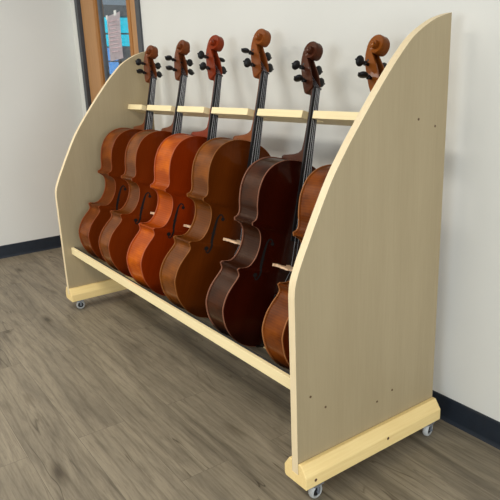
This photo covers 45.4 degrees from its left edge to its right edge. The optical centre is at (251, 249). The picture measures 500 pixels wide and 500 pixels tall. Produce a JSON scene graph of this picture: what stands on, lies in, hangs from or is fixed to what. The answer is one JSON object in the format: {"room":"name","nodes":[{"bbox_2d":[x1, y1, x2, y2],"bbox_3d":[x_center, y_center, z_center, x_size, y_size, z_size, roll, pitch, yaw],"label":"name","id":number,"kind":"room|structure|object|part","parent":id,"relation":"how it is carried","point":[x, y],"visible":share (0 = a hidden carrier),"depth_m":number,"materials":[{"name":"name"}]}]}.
{"room":"music room","nodes":[
{"label":"music room","id":0,"kind":"room"},
{"bbox_2d":[0,0,82,245],"bbox_3d":[-3.766,-0.870,2.959,5.903,2.800,0.120,-13,20,-33],"label":"wall","id":1,"kind":"structure","parent":0,"point":[41,112],"depth_m":4.43,"materials":[{"name":"white paint"}]},
{"bbox_2d":[0,235,61,258],"bbox_3d":[-3.676,0.441,3.286,5.903,0.096,0.010,-13,20,-33],"label":"baseboard","id":2,"kind":"structure","parent":1,"relation":"attached to","point":[21,248],"depth_m":4.61,"materials":[{"name":"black rubber"}]},
{"bbox_2d":[102,0,126,17],"bbox_3d":[-1.266,-1.891,6.116,1.777,2.800,0.100,-13,20,-33],"label":"wall","id":3,"kind":"structure","parent":0,"point":[105,2],"depth_m":5.86,"materials":[{"name":"paint"}]},
{"bbox_2d":[103,5,130,75],"bbox_3d":[-1.258,-1.467,6.160,0.720,1.960,0.075,-13,20,-33],"label":"door","id":4,"kind":"structure","parent":3,"relation":"in","point":[108,10],"depth_m":5.88,"materials":[{"name":"grey metal"}]},
{"bbox_2d":[104,17,129,73],"bbox_3d":[-1.630,-2.644,8.566,3.400,2.900,0.100,-13,20,-33],"label":"window","id":5,"kind":"structure","parent":0,"point":[123,21],"depth_m":8.29,"materials":[{"name":"glass"}]},
{"bbox_2d":[0,247,499,499],"bbox_3d":[-1.158,0.951,1.449,7.800,0.050,8.835,-13,20,-33],"label":"floor","id":6,"kind":"structure","parent":0,"point":[114,397],"depth_m":2.28,"materials":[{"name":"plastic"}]},
{"bbox_2d":[55,12,451,497],"bbox_3d":[-0.228,-0.183,2.609,0.620,1.405,2.147,-13,20,-33],"label":"rack","id":7,"kind":"object","parent":6,"relation":"on","point":[363,290],"visible":0.85,"depth_m":1.84,"materials":[{"name":"beige wood"}]},
{"bbox_3d":[-0.821,-0.437,3.402,0.620,1.317,0.028,-13,20,-33],"label":"panel","id":8,"kind":"part","parent":7,"relation":"part of","materials":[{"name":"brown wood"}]},
{"bbox_2d":[79,45,162,261],"bbox_3d":[-0.671,-0.491,3.236,0.581,1.178,0.252,-14,20,-34],"label":"cello","id":9,"kind":"object","parent":7,"relation":"on","point":[114,145],"visible":0.55,"depth_m":3.21,"materials":[{"name":"wood"}]},
{"bbox_3d":[-0.741,-0.310,3.373,0.438,0.752,0.026,6,8,-43],"label":"plate","id":10,"kind":"part","parent":9,"relation":"part of","materials":[{"name":"brown wood"}]},
{"bbox_3d":[-0.650,-0.281,3.272,0.438,0.752,0.030,6,8,-43],"label":"plate","id":11,"kind":"part","parent":9,"relation":"part of","materials":[{"name":"brown wood"}]},
{"bbox_2d":[99,40,193,277],"bbox_3d":[-0.480,-0.428,2.974,0.598,1.178,0.254,-14,20,-35],"label":"cello","id":12,"kind":"object","parent":7,"relation":"on","point":[115,239],"visible":0.55,"depth_m":2.94,"materials":[{"name":"wood"}]},
{"bbox_3d":[-0.553,-0.245,3.110,0.441,0.756,0.026,8,7,-39],"label":"plate","id":13,"kind":"part","parent":12,"relation":"part of","materials":[{"name":"brown wood"}]},
{"bbox_3d":[-0.469,-0.216,3.002,0.441,0.756,0.031,8,7,-39],"label":"plate","id":14,"kind":"part","parent":12,"relation":"part of","materials":[{"name":"brown wood"}]},
{"bbox_2d":[126,35,226,295],"bbox_3d":[-0.305,-0.358,2.726,0.588,1.185,0.259,-14,20,-34],"label":"cello","id":15,"kind":"object","parent":7,"relation":"on","point":[174,214],"visible":0.59,"depth_m":2.69,"materials":[{"name":"wood"}]},
{"bbox_3d":[-0.374,-0.177,2.859,0.441,0.756,0.026,6,9,-45],"label":"plate","id":16,"kind":"part","parent":15,"relation":"part of","materials":[{"name":"brown wood"}]},
{"bbox_3d":[-0.279,-0.145,2.762,0.441,0.756,0.030,6,9,-45],"label":"plate","id":17,"kind":"part","parent":15,"relation":"part of","materials":[{"name":"brown wood"}]},
{"bbox_2d":[159,29,273,318],"bbox_3d":[-0.104,-0.287,2.445,0.598,1.179,0.259,-12,19,-29],"label":"cello","id":18,"kind":"object","parent":7,"relation":"on","point":[189,268],"visible":0.71,"depth_m":2.42,"materials":[{"name":"wood"}]},
{"bbox_3d":[-0.170,-0.107,2.584,0.441,0.756,0.026,8,7,-41],"label":"plate","id":19,"kind":"part","parent":18,"relation":"part of","materials":[{"name":"brown wood"}]},
{"bbox_3d":[-0.083,-0.076,2.479,0.441,0.756,0.030,8,7,-41],"label":"plate","id":20,"kind":"part","parent":18,"relation":"part of","materials":[{"name":"brown wood"}]},
{"bbox_3d":[-0.078,-0.597,2.615,0.108,0.057,2.007,-13,20,-33],"label":"neck rail","id":21,"kind":"part","parent":7,"relation":"part of","materials":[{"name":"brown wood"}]},
{"bbox_2d":[206,41,324,347],"bbox_3d":[0.087,-0.176,2.179,0.551,1.113,0.244,-11,18,-28],"label":"cello","id":22,"kind":"object","parent":7,"relation":"on","point":[238,299],"visible":0.84,"depth_m":2.16,"materials":[{"name":"brown wood"}]},
{"bbox_3d":[0.031,-0.006,2.314,0.415,0.712,0.025,7,8,-39],"label":"plate","id":23,"kind":"part","parent":22,"relation":"part of","materials":[{"name":"brown wood"}]},
{"bbox_3d":[0.110,0.024,2.213,0.415,0.712,0.029,7,8,-39],"label":"plate","id":24,"kind":"part","parent":22,"relation":"part of","materials":[{"name":"brown wood"}]},
{"bbox_2d":[262,34,389,369],"bbox_3d":[0.302,-0.109,1.906,0.573,1.106,0.242,-16,21,-38],"label":"cello","id":25,"kind":"object","parent":7,"relation":"on","point":[275,326],"visible":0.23,"depth_m":1.91,"materials":[{"name":"wood"}]},
{"bbox_3d":[0.309,0.085,1.925,0.414,0.709,0.029,9,4,-35],"label":"plate","id":26,"kind":"part","parent":25,"relation":"part of","materials":[{"name":"brown wood"}]},
{"bbox_3d":[0.237,0.064,2.033,0.414,0.709,0.025,9,4,-35],"label":"plate","id":27,"kind":"part","parent":25,"relation":"part of","materials":[{"name":"brown wood"}]},
{"bbox_3d":[0.357,-0.016,1.796,0.620,1.317,0.028,-13,20,-33],"label":"panel","id":28,"kind":"part","parent":7,"relation":"part of","materials":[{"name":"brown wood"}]},
{"bbox_2d":[70,0,499,421],"bbox_3d":[0.838,-0.681,1.674,0.120,2.800,7.555,-13,20,-33],"label":"wall","id":29,"kind":"structure","parent":0,"point":[467,335],"depth_m":2.13,"materials":[{"name":"white paint"}]},
{"bbox_2d":[74,0,143,111],"bbox_3d":[-0.909,-0.978,4.133,0.172,2.130,1.056,-13,20,-33],"label":"door","id":30,"kind":"structure","parent":29,"relation":"in","point":[89,14],"depth_m":4.21,"materials":[{"name":"brown wood"}]},
{"bbox_3d":[-0.880,-1.284,3.979,0.030,1.052,0.512,-13,20,-33],"label":"vision frame","id":31,"kind":"part","parent":30,"relation":"part of","materials":[{"name":"grey metal"}]},
{"bbox_2d":[106,10,122,60],"bbox_3d":[-0.910,-1.415,3.954,0.006,0.311,0.232,-13,20,-33],"label":"paper notice","id":32,"kind":"object","parent":30,"relation":"attached to","point":[113,21],"visible":1,"depth_m":3.95,"materials":[{"name":"white paper"}]},
{"bbox_2d":[432,390,499,449],"bbox_3d":[1.212,0.762,1.505,0.010,0.096,6.260,-13,20,-33],"label":"baseboard","id":33,"kind":"structure","parent":29,"relation":"attached to","point":[466,419],"depth_m":2.11,"materials":[{"name":"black rubber"}]}
]}

